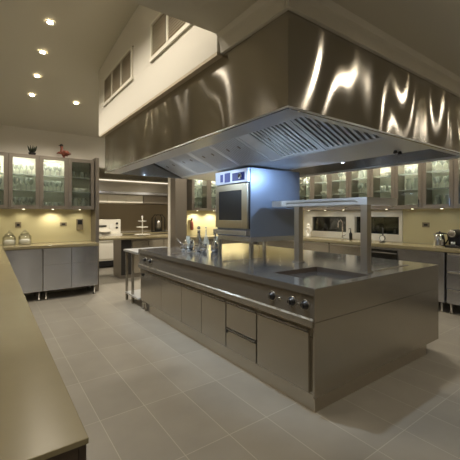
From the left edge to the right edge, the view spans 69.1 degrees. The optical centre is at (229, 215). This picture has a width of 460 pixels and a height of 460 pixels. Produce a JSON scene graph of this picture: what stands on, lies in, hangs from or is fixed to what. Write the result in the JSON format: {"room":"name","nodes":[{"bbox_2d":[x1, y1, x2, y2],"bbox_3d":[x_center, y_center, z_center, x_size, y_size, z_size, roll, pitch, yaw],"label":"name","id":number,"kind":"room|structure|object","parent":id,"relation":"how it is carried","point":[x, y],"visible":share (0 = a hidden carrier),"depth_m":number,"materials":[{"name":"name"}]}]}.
{"room":"commercial kitchen","nodes":[
{"label":"commercial kitchen","id":0,"kind":"room"},
{"bbox_2d":[0,0,138,137],"bbox_3d":[-0.845,-1.974,5.005,7.900,0.869,5.200,0,0,-36],"label":"ceiling","id":1,"kind":"structure","parent":0,"point":[83,34],"depth_m":4.46,"materials":[{"name":"beige paint"}]},
{"bbox_2d":[45,20,54,25],"bbox_3d":[-2.033,-2.173,3.770,0.100,0.006,0.100,0,0,-36],"label":"recessed light","id":2,"kind":"object","parent":1,"relation":"in","point":[48,22],"visible":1,"depth_m":3.77,"materials":[{"name":"beige ceramic"}]},
{"bbox_2d":[0,125,256,295],"bbox_3d":[-2.346,-0.150,7.079,7.900,3.200,0.120,0,0,-36],"label":"wall","id":3,"kind":"structure","parent":0,"point":[13,139],"depth_m":6.31,"materials":[{"name":"beige paint"}]},
{"bbox_2d":[0,152,7,208],"bbox_3d":[-3.988,-0.576,5.577,0.456,0.948,0.348,0,0,-36],"label":"upper cabinet","id":4,"kind":"object","parent":3,"relation":"attached to","point":[3,155],"visible":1,"depth_m":5.58,"materials":[{"name":"silver metal"}]},
{"bbox_2d":[15,222,20,227],"bbox_3d":[-3.774,0.170,5.947,0.090,0.100,0.013,0,0,-36],"label":"wall socket","id":5,"kind":"object","parent":3,"relation":"attached to","point":[17,224],"visible":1,"depth_m":5.94,"materials":[{"name":"brown"}]},
{"bbox_2d":[8,153,39,208],"bbox_3d":[-3.615,-0.576,5.847,0.456,0.948,0.348,0,0,-36],"label":"upper cabinet","id":6,"kind":"object","parent":3,"relation":"attached to","point":[33,190],"visible":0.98,"depth_m":5.91,"materials":[{"name":"clear glass"}]},
{"bbox_2d":[13,173,34,175],"bbox_3d":[-3.632,-0.714,5.869,0.420,0.008,0.267,0,0,-36],"label":"shelf","id":7,"kind":"object","parent":6,"relation":"attached to","point":[14,174],"depth_m":5.89,"materials":[{"name":"glass"}]},
{"bbox_2d":[27,145,36,154],"bbox_3d":[-3.513,-1.141,5.929,0.144,0.180,0.149,0,0,23],"label":"potted plant","id":8,"kind":"object","parent":6,"relation":"on","point":[32,150],"visible":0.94,"depth_m":5.88,"materials":[{"name":"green plant"}]},
{"bbox_2d":[0,209,90,244],"bbox_3d":[-4.093,0.179,5.732,3.490,0.659,0.011,0,0,-36],"label":"backsplash","id":9,"kind":"structure","parent":3,"relation":"attached to","point":[43,225],"depth_m":6.22,"materials":[{"name":"beige paint"}]},
{"bbox_2d":[40,155,67,209],"bbox_3d":[-3.244,-0.576,6.115,0.456,0.948,0.348,0,0,-36],"label":"upper cabinet","id":10,"kind":"object","parent":3,"relation":"attached to","point":[61,195],"visible":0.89,"depth_m":6.19,"materials":[{"name":"clear glass"}]},
{"bbox_2d":[44,175,63,177],"bbox_3d":[-3.261,-0.714,6.137,0.420,0.008,0.267,0,0,-36],"label":"shelf","id":11,"kind":"object","parent":10,"relation":"attached to","point":[45,176],"depth_m":6.19,"materials":[{"name":"glass"}]},
{"bbox_2d":[57,144,70,157],"bbox_3d":[-3.084,-1.188,6.253,0.228,0.274,0.210,0,0,1],"label":"bird figurine","id":12,"kind":"object","parent":10,"relation":"on","point":[62,152],"visible":0.93,"depth_m":6.18,"materials":[{"name":"red ceramic"}]},
{"bbox_2d":[76,219,82,229],"bbox_3d":[-2.941,0.180,6.536,0.120,0.220,0.034,0,0,-36],"label":"intercom","id":13,"kind":"object","parent":3,"relation":"attached to","point":[79,222],"visible":1,"depth_m":6.52,"materials":[{"name":"brown plastic"}]},
{"bbox_2d":[66,158,93,209],"bbox_3d":[-2.873,-0.576,6.384,0.456,0.948,0.348,0,0,-36],"label":"upper cabinet","id":14,"kind":"object","parent":3,"relation":"attached to","point":[77,165],"visible":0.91,"depth_m":6.48,"materials":[{"name":"clear glass"}]},
{"bbox_2d":[190,218,193,229],"bbox_3d":[-0.909,0.210,7.959,0.080,0.280,0.078,0,0,-36],"label":"fire extinguisher","id":15,"kind":"object","parent":3,"relation":"attached to","point":[191,222],"visible":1,"depth_m":7.93,"materials":[{"name":"red metal"}]},
{"bbox_2d":[187,179,208,210],"bbox_3d":[-0.772,-0.576,7.904,0.456,0.948,0.348,0,0,-36],"label":"upper cabinet","id":16,"kind":"object","parent":3,"relation":"attached to","point":[192,199],"visible":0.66,"depth_m":7.89,"materials":[{"name":"silver metal"}]},
{"bbox_2d":[187,211,217,235],"bbox_3d":[-0.157,0.170,8.581,2.367,0.639,0.011,0,0,-36],"label":"backsplash","id":17,"kind":"structure","parent":3,"relation":"attached to","point":[204,219],"depth_m":8.20,"materials":[{"name":"beige"}]},
{"bbox_2d":[209,181,215,210],"bbox_3d":[-0.399,-0.576,8.174,0.456,0.948,0.348,0,0,-36],"label":"upper cabinet","id":18,"kind":"object","parent":3,"relation":"attached to","point":[212,197],"visible":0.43,"depth_m":8.33,"materials":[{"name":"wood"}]},
{"bbox_2d":[99,168,167,231],"bbox_3d":[-3.336,-0.050,10.238,4.600,3.000,0.100,0,0,-36],"label":"wall","id":19,"kind":"structure","parent":0,"point":[102,174],"depth_m":10.36,"materials":[{"name":"beige paint"}]},
{"bbox_2d":[99,194,142,203],"bbox_3d":[-3.388,-0.455,9.559,1.520,0.230,0.900,0,0,-36],"label":"upper cabinet","id":20,"kind":"object","parent":19,"relation":"attached to","point":[103,198],"visible":0.8,"depth_m":9.29,"materials":[{"name":"grey wood"}]},
{"bbox_2d":[99,204,167,230],"bbox_3d":[-3.302,0.045,10.191,4.400,0.890,0.014,0,0,-36],"label":"backsplash","id":21,"kind":"structure","parent":19,"relation":"attached to","point":[130,215],"depth_m":10.44,"materials":[{"name":"brown"}]},
{"bbox_2d":[99,177,167,195],"bbox_3d":[-2.686,-0.785,9.937,3.300,0.410,1.130,0,0,-36],"label":"canopy","id":22,"kind":"object","parent":19,"relation":"attached to","point":[114,186],"visible":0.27,"depth_m":9.32,"materials":[{"name":"silver metal"}]},
{"bbox_2d":[143,196,167,204],"bbox_3d":[-2.088,-0.455,10.500,1.670,0.230,0.900,0,0,-36],"label":"upper cabinet","id":23,"kind":"object","parent":19,"relation":"attached to","point":[147,200],"visible":0.39,"depth_m":9.90,"materials":[{"name":"silver metal"}]},
{"bbox_2d":[99,5,239,135],"bbox_3d":[0.135,-1.825,4.418,2.800,1.350,3.100,0,0,-36],"label":"wall","id":24,"kind":"structure","parent":0,"point":[196,44],"depth_m":3.41,"materials":[{"name":"beige paint"}]},
{"bbox_2d":[103,46,133,106],"bbox_3d":[-1.409,-1.685,4.147,0.018,0.370,1.150,0,0,-36],"label":"window","id":25,"kind":"structure","parent":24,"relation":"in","point":[120,76],"depth_m":4.07,"materials":[{"name":"wood"}]},
{"bbox_2d":[100,52,222,137],"bbox_3d":[-0.966,-1.137,3.591,0.047,0.024,3.049,0,0,-36],"label":"trim","id":26,"kind":"structure","parent":24,"relation":"attached to","point":[216,56],"depth_m":2.96,"materials":[{"name":"beige"}]},
{"bbox_2d":[149,13,191,62],"bbox_3d":[-0.447,-1.685,2.818,0.018,0.370,1.150,0,0,-36],"label":"window","id":27,"kind":"structure","parent":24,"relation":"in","point":[165,29],"depth_m":3.04,"materials":[{"name":"wood"}]},
{"bbox_2d":[216,0,459,96],"bbox_3d":[1.328,-1.204,2.932,3.010,0.129,0.704,0,0,-36],"label":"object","id":28,"kind":"structure","parent":24,"relation":"attached to","point":[327,14],"depth_m":2.18,"materials":[{"name":"beige paint"}]},
{"bbox_2d":[25,266,459,459],"bbox_3d":[0.430,1.500,4.693,9.800,0.100,13.700,0,0,-36],"label":"floor","id":29,"kind":"structure","parent":0,"point":[139,387],"depth_m":2.64,"materials":[{"name":"tile"}]},
{"bbox_2d":[4,248,42,300],"bbox_3d":[-3.566,1.006,5.727,0.553,0.889,0.600,0,0,-36],"label":"base cabinet","id":30,"kind":"object","parent":29,"relation":"on","point":[27,264],"visible":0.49,"depth_m":5.52,"materials":[{"name":"silver metal"}]},
{"bbox_2d":[46,445,85,459],"bbox_3d":[-2.268,0.987,2.781,0.782,0.926,5.535,0,0,-36],"label":"base cabinet","id":31,"kind":"object","parent":29,"relation":"on","point":[79,453],"visible":0.03,"depth_m":0.75,"materials":[{"name":"brown wood"}]},
{"bbox_2d":[0,245,88,459],"bbox_3d":[-2.466,0.517,3.054,0.787,0.014,6.220,0,0,-36],"label":"countertop","id":32,"kind":"structure","parent":31,"relation":"on","point":[40,420],"depth_m":0.97,"materials":[{"name":"beige stone"}]},
{"bbox_2d":[41,246,97,299],"bbox_3d":[-2.977,1.006,6.152,0.890,0.889,0.602,0,0,-36],"label":"base cabinet","id":33,"kind":"object","parent":29,"relation":"on","point":[64,267],"visible":0.97,"depth_m":5.90,"materials":[{"name":"silver metal"}]},
{"bbox_2d":[2,241,98,249],"bbox_3d":[-3.192,0.535,5.982,1.466,0.050,0.635,0,0,-36],"label":"countertop","id":34,"kind":"structure","parent":33,"relation":"on","point":[75,243],"depth_m":5.82,"materials":[{"name":"beige stone"}]},
{"bbox_2d":[2,232,15,244],"bbox_3d":[-3.787,0.386,5.727,0.200,0.246,0.200,0,0,-36],"label":"storage jar","id":35,"kind":"object","parent":34,"relation":"on","point":[4,242],"visible":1,"depth_m":5.69,"materials":[{"name":"clear glass"}]},
{"bbox_2d":[18,229,31,243],"bbox_3d":[-3.601,0.377,5.862,0.200,0.265,0.200,0,0,-36],"label":"storage jar","id":36,"kind":"object","parent":34,"relation":"on","point":[22,241],"visible":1,"depth_m":5.82,"materials":[{"name":"clear glass"}]},
{"bbox_2d":[91,158,98,290],"bbox_3d":[-2.652,0.175,6.552,0.065,2.550,0.365,0,0,-36],"label":"end panel","id":37,"kind":"object","parent":29,"relation":"on","point":[94,213],"visible":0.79,"depth_m":6.42,"materials":[{"name":"silver metal"}]},
{"bbox_2d":[99,219,121,266],"bbox_3d":[-3.562,0.760,9.408,0.860,1.280,0.780,0,0,-36],"label":"range cooker","id":38,"kind":"object","parent":29,"relation":"on","point":[107,227],"visible":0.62,"depth_m":9.22,"materials":[{"name":"white metal"}]},
{"bbox_2d":[99,234,167,278],"bbox_3d":[-2.242,0.980,8.129,2.000,0.940,0.800,0,0,-36],"label":"bench","id":39,"kind":"object","parent":29,"relation":"on","point":[120,243],"visible":0.38,"depth_m":7.81,"materials":[{"name":"yellow stone"}]},
{"bbox_2d":[134,216,149,235],"bbox_3d":[-2.153,0.259,8.194,0.391,0.500,0.391,0,0,-36],"label":"tiered stand","id":40,"kind":"object","parent":39,"relation":"on","point":[142,221],"visible":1,"depth_m":8.18,"materials":[{"name":"white ceramic"}]},
{"bbox_2d":[124,247,164,303],"bbox_3d":[-1.328,1.015,5.698,0.770,0.870,0.650,0,0,-36],"label":"side table","id":41,"kind":"object","parent":29,"relation":"on","point":[136,294],"visible":0.52,"depth_m":5.57,"materials":[{"name":"silver metal"}]},
{"bbox_2d":[125,289,140,299],"bbox_3d":[-1.328,1.317,5.698,0.730,0.025,0.610,0,0,-36],"label":"shelf","id":42,"kind":"object","parent":41,"relation":"attached to","point":[136,294],"depth_m":5.56,"materials":[{"name":"silver metal"}]},
{"bbox_2d":[121,231,167,235],"bbox_3d":[-2.287,0.940,10.460,2.420,0.860,0.730,0,0,-36],"label":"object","id":43,"kind":"object","parent":29,"relation":"on","point":[137,232],"visible":0.16,"depth_m":9.87,"materials":[{"name":"beige stone"}]},
{"bbox_2d":[151,215,165,231],"bbox_3d":[-2.233,0.244,10.419,0.360,0.528,0.280,0,0,-36],"label":"lantern","id":44,"kind":"object","parent":43,"relation":"on","point":[158,223],"visible":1,"depth_m":10.34,"materials":[{"name":"black metal"}]},
{"bbox_2d":[156,220,160,230],"bbox_3d":[-2.233,0.314,10.419,0.180,0.340,0.180,0,0,-36],"label":"candle","id":45,"kind":"object","parent":44,"relation":"on","point":[158,222],"depth_m":10.34,"materials":[{"name":"white wax"}]},
{"bbox_2d":[171,178,186,246],"bbox_3d":[-1.183,0.000,7.689,0.300,2.900,0.245,0,0,-36],"label":"column","id":46,"kind":"structure","parent":29,"relation":"on","point":[178,186],"depth_m":7.58,"materials":[{"name":"paint"}]},
{"bbox_2d":[194,239,216,244],"bbox_3d":[-0.699,0.998,7.814,0.550,0.904,0.580,0,0,-36],"label":"base cabinet","id":47,"kind":"object","parent":29,"relation":"on","point":[205,240],"visible":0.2,"depth_m":7.60,"materials":[{"name":"beige wood"}]},
{"bbox_2d":[187,235,217,239],"bbox_3d":[-0.229,0.517,8.136,1.729,0.055,0.610,0,0,-36],"label":"countertop","id":48,"kind":"structure","parent":47,"relation":"on","point":[202,236],"depth_m":7.69,"materials":[{"name":"beige stone"}]},
{"bbox_2d":[217,239,235,243],"bbox_3d":[-0.245,0.998,8.142,0.550,0.904,0.580,0,0,-36],"label":"base cabinet","id":49,"kind":"object","parent":29,"relation":"on","point":[223,241],"visible":0.17,"depth_m":7.92,"materials":[{"name":"beige wood"}]},
{"bbox_2d":[257,241,277,246],"bbox_3d":[1.135,0.998,8.277,0.615,0.904,0.720,0,0,-36],"label":"base cabinet","id":50,"kind":"object","parent":29,"relation":"on","point":[268,243],"visible":0.02,"depth_m":7.99,"materials":[{"name":"beige wood"}]},
{"bbox_2d":[278,240,293,248],"bbox_3d":[1.563,0.998,7.686,0.615,0.904,0.720,0,0,-36],"label":"base cabinet","id":51,"kind":"object","parent":29,"relation":"on","point":[285,243],"visible":0.02,"depth_m":7.58,"materials":[{"name":"beige wood"}]},
{"bbox_2d":[138,243,438,412],"bbox_3d":[0.390,0.987,4.375,2.039,0.926,3.469,0,0,-36],"label":"kitchen island","id":52,"kind":"object","parent":29,"relation":"on","point":[319,330],"visible":1,"depth_m":3.03,"materials":[{"name":"silver metal"}]},
{"bbox_2d":[139,243,437,289],"bbox_3d":[0.403,0.555,4.386,2.005,0.054,3.466,0,0,-36],"label":"island countertop","id":53,"kind":"structure","parent":52,"relation":"on","point":[271,260],"depth_m":3.73,"materials":[{"name":"silver metal"}]},
{"bbox_2d":[176,237,194,248],"bbox_3d":[-0.665,0.432,5.234,0.294,0.190,0.215,0,0,-36],"label":"teapot","id":54,"kind":"object","parent":53,"relation":"on","point":[191,244],"visible":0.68,"depth_m":5.18,"materials":[{"name":"silver metal"}]},
{"bbox_2d":[194,226,203,251],"bbox_3d":[-0.453,0.342,4.856,0.140,0.369,0.138,0,0,-36],"label":"decanter","id":55,"kind":"object","parent":53,"relation":"on","point":[198,243],"visible":0.96,"depth_m":4.81,"materials":[{"name":"clear glass"}]},
{"bbox_2d":[211,234,217,251],"bbox_3d":[-0.218,0.391,4.804,0.120,0.273,0.118,0,0,-36],"label":"decanter","id":56,"kind":"object","parent":53,"relation":"on","point":[214,246],"visible":0.77,"depth_m":4.76,"materials":[{"name":"clear glass"}]},
{"bbox_2d":[218,235,293,258],"bbox_3d":[0.392,0.399,4.592,0.860,0.257,0.720,0,0,-36],"label":"stand","id":57,"kind":"object","parent":53,"relation":"on","point":[251,240],"visible":0.58,"depth_m":4.28,"materials":[{"name":"silver metal"}]},
{"bbox_2d":[213,167,299,236],"bbox_3d":[0.360,-0.159,4.569,0.940,0.853,0.720,0,0,-36],"label":"oven","id":58,"kind":"object","parent":57,"relation":"on","point":[244,196],"visible":1,"depth_m":4.25,"materials":[{"name":"silver metal"}]},
{"bbox_2d":[272,197,396,272],"bbox_3d":[1.092,0.179,3.707,0.545,0.695,1.275,0,0,-36],"label":"shelf","id":59,"kind":"object","parent":53,"relation":"on","point":[365,203],"visible":1,"depth_m":3.27,"materials":[{"name":"silver metal"}]},
{"bbox_2d":[303,241,329,252],"bbox_3d":[1.991,0.998,7.095,0.615,0.904,0.720,0,0,-36],"label":"base cabinet","id":60,"kind":"object","parent":29,"relation":"on","point":[307,245],"visible":0.06,"depth_m":6.88,"materials":[{"name":"beige wood"}]},
{"bbox_2d":[330,243,359,255],"bbox_3d":[2.419,0.998,6.503,0.615,0.904,0.720,0,0,-36],"label":"base cabinet","id":61,"kind":"object","parent":29,"relation":"on","point":[347,249],"visible":0.06,"depth_m":6.32,"materials":[{"name":"beige wood"}]},
{"bbox_2d":[371,246,398,259],"bbox_3d":[2.826,0.998,5.946,0.610,0.904,0.640,0,0,-36],"label":"base cabinet","id":62,"kind":"object","parent":29,"relation":"on","point":[376,252],"visible":0.03,"depth_m":5.70,"materials":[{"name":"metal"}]},
{"bbox_2d":[303,236,459,252],"bbox_3d":[2.898,0.517,5.819,0.620,0.055,8.030,0,0,-36],"label":"countertop","id":63,"kind":"structure","parent":62,"relation":"on","point":[401,245],"depth_m":5.76,"materials":[{"name":"beige stone"}]},
{"bbox_2d":[305,224,311,236],"bbox_3d":[1.772,0.340,7.529,0.118,0.299,0.156,0,0,-2],"label":"ornament","id":64,"kind":"object","parent":63,"relation":"on","point":[308,225],"visible":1,"depth_m":7.50,"materials":[{"name":"white ceramic"}]},
{"bbox_2d":[338,220,344,239],"bbox_3d":[2.208,0.289,6.663,0.175,0.400,0.098,0,0,-12],"label":"tap","id":65,"kind":"object","parent":63,"relation":"on","point":[342,238],"visible":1,"depth_m":6.68,"materials":[{"name":"silver metal"}]},
{"bbox_2d":[379,228,385,242],"bbox_3d":[2.747,0.359,6.012,0.100,0.259,0.106,0,0,-36],"label":"bottle","id":66,"kind":"object","parent":63,"relation":"on","point":[382,238],"visible":1,"depth_m":6.01,"materials":[{"name":"glass"}]},
{"bbox_2d":[433,231,448,246],"bbox_3d":[3.279,0.369,5.211,0.169,0.240,0.196,0,0,0],"label":"kettle","id":67,"kind":"object","parent":63,"relation":"on","point":[439,238],"visible":0.97,"depth_m":5.16,"materials":[{"name":"silver metal"}]},
{"bbox_2d":[445,229,459,247],"bbox_3d":[3.461,0.352,5.038,0.285,0.274,0.295,0,0,-36],"label":"coffee machine","id":68,"kind":"object","parent":63,"relation":"on","point":[454,235],"visible":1,"depth_m":5.02,"materials":[{"name":"black plastic"}]},
{"bbox_2d":[399,249,456,311],"bbox_3d":[3.218,0.998,5.402,0.612,0.904,0.680,0,0,-36],"label":"base cabinet","id":69,"kind":"object","parent":29,"relation":"on","point":[421,256],"visible":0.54,"depth_m":5.03,"materials":[{"name":"silver metal"}]},
{"bbox_2d":[447,252,459,313],"bbox_3d":[3.639,0.998,4.818,0.615,0.904,0.700,0,0,-36],"label":"base cabinet","id":70,"kind":"object","parent":29,"relation":"on","point":[453,259],"visible":1,"depth_m":4.86,"materials":[{"name":"silver metal"}]},
{"bbox_2d":[129,0,459,92],"bbox_3d":[2.149,-1.370,0.784,7.800,0.200,5.150,0,0,-36],"label":"ceiling","id":71,"kind":"structure","parent":0,"point":[431,28],"depth_m":2.13,"materials":[{"name":"beige paint"}]},
{"bbox_2d":[105,11,459,180],"bbox_3d":[0.359,-0.857,4.093,2.699,0.563,3.599,0,0,-36],"label":"extractor hood","id":72,"kind":"object","parent":71,"relation":"hanging from","point":[295,95],"visible":0.88,"depth_m":2.66,"materials":[{"name":"silver metal"}]},
{"bbox_2d":[312,209,459,305],"bbox_3d":[3.853,-0.550,5.165,0.100,4.000,10.250,0,0,-36],"label":"wall","id":73,"kind":"structure","parent":0,"point":[380,209],"depth_m":6.92,"materials":[{"name":"beige paint"}]},
{"bbox_2d":[300,176,311,210],"bbox_3d":[1.791,-0.576,7.615,0.348,0.948,0.456,0,0,-36],"label":"upper cabinet","id":74,"kind":"object","parent":73,"relation":"attached to","point":[303,185],"visible":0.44,"depth_m":7.80,"materials":[{"name":"clear glass"}]},
{"bbox_2d":[312,174,328,210],"bbox_3d":[2.061,-0.576,7.243,0.348,0.948,0.456,0,0,-36],"label":"upper cabinet","id":75,"kind":"object","parent":73,"relation":"attached to","point":[319,185],"visible":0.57,"depth_m":7.40,"materials":[{"name":"clear glass"}]},
{"bbox_2d":[329,172,348,209],"bbox_3d":[2.331,-0.576,6.870,0.348,0.948,0.456,0,0,-36],"label":"upper cabinet","id":76,"kind":"object","parent":73,"relation":"attached to","point":[336,182],"visible":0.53,"depth_m":7.01,"materials":[{"name":"silver metal"}]},
{"bbox_2d":[304,210,402,241],"bbox_3d":[2.467,0.199,7.013,0.080,0.578,2.330,0,0,-36],"label":"backsplash","id":77,"kind":"structure","parent":73,"relation":"in","point":[351,216],"depth_m":6.91,"materials":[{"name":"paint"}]},
{"bbox_2d":[349,169,378,209],"bbox_3d":[2.600,-0.576,6.497,0.348,0.948,0.456,0,0,-36],"label":"upper cabinet","id":78,"kind":"object","parent":73,"relation":"attached to","point":[354,191],"visible":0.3,"depth_m":6.64,"materials":[{"name":"silver metal"}]},
{"bbox_2d":[303,208,459,244],"bbox_3d":[3.167,0.170,6.018,0.011,0.639,8.037,0,0,-36],"label":"backsplash","id":79,"kind":"structure","parent":73,"relation":"attached to","point":[442,220],"depth_m":5.71,"materials":[{"name":"beige paint"}]},
{"bbox_2d":[370,166,394,209],"bbox_3d":[2.870,-0.576,6.125,0.348,0.948,0.456,0,0,-36],"label":"upper cabinet","id":80,"kind":"object","parent":73,"relation":"attached to","point":[376,180],"visible":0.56,"depth_m":6.25,"materials":[{"name":"silver metal"}]},
{"bbox_2d":[375,175,390,177],"bbox_3d":[2.892,-0.714,6.141,0.267,0.008,0.420,0,0,-36],"label":"shelf","id":81,"kind":"object","parent":80,"relation":"attached to","point":[376,176],"depth_m":6.19,"materials":[{"name":"glass"}]},
{"bbox_2d":[395,163,421,208],"bbox_3d":[3.140,-0.576,5.752,0.348,0.948,0.456,0,0,-36],"label":"upper cabinet","id":82,"kind":"object","parent":73,"relation":"attached to","point":[403,196],"visible":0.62,"depth_m":5.88,"materials":[{"name":"clear glass"}]},
{"bbox_2d":[399,172,417,175],"bbox_3d":[3.162,-0.714,5.768,0.267,0.008,0.420,0,0,-36],"label":"shelf","id":83,"kind":"object","parent":82,"relation":"attached to","point":[416,173],"depth_m":5.88,"materials":[{"name":"glass"}]},
{"bbox_2d":[422,222,429,226],"bbox_3d":[3.360,0.165,5.728,0.013,0.085,0.120,0,0,-36],"label":"wall socket","id":84,"kind":"object","parent":73,"relation":"attached to","point":[424,224],"visible":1,"depth_m":5.72,"materials":[{"name":"brown"}]},
{"bbox_2d":[422,159,453,208],"bbox_3d":[3.409,-0.576,5.380,0.348,0.948,0.456,0,0,-36],"label":"upper cabinet","id":85,"kind":"object","parent":73,"relation":"attached to","point":[429,189],"visible":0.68,"depth_m":5.47,"materials":[{"name":"clear glass"}]},
{"bbox_2d":[427,169,448,172],"bbox_3d":[3.432,-0.714,5.396,0.267,0.008,0.420,0,0,-36],"label":"shelf","id":86,"kind":"object","parent":85,"relation":"attached to","point":[443,170],"depth_m":5.48,"materials":[{"name":"glass"}]},
{"bbox_2d":[454,159,459,207],"bbox_3d":[3.679,-0.576,5.007,0.348,0.948,0.456,0,0,-36],"label":"upper cabinet","id":87,"kind":"object","parent":73,"relation":"attached to","point":[456,161],"visible":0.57,"depth_m":5.07,"materials":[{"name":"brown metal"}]},
{"label":"outside","id":88,"kind":"structure","parent":0,"visible":0},
{"bbox_2d":[315,217,398,234],"bbox_3d":[3.177,0.509,8.596,0.899,1.745,4.530,0,0,-36],"label":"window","id":89,"kind":"structure","parent":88,"point":[390,225],"depth_m":8.23,"materials":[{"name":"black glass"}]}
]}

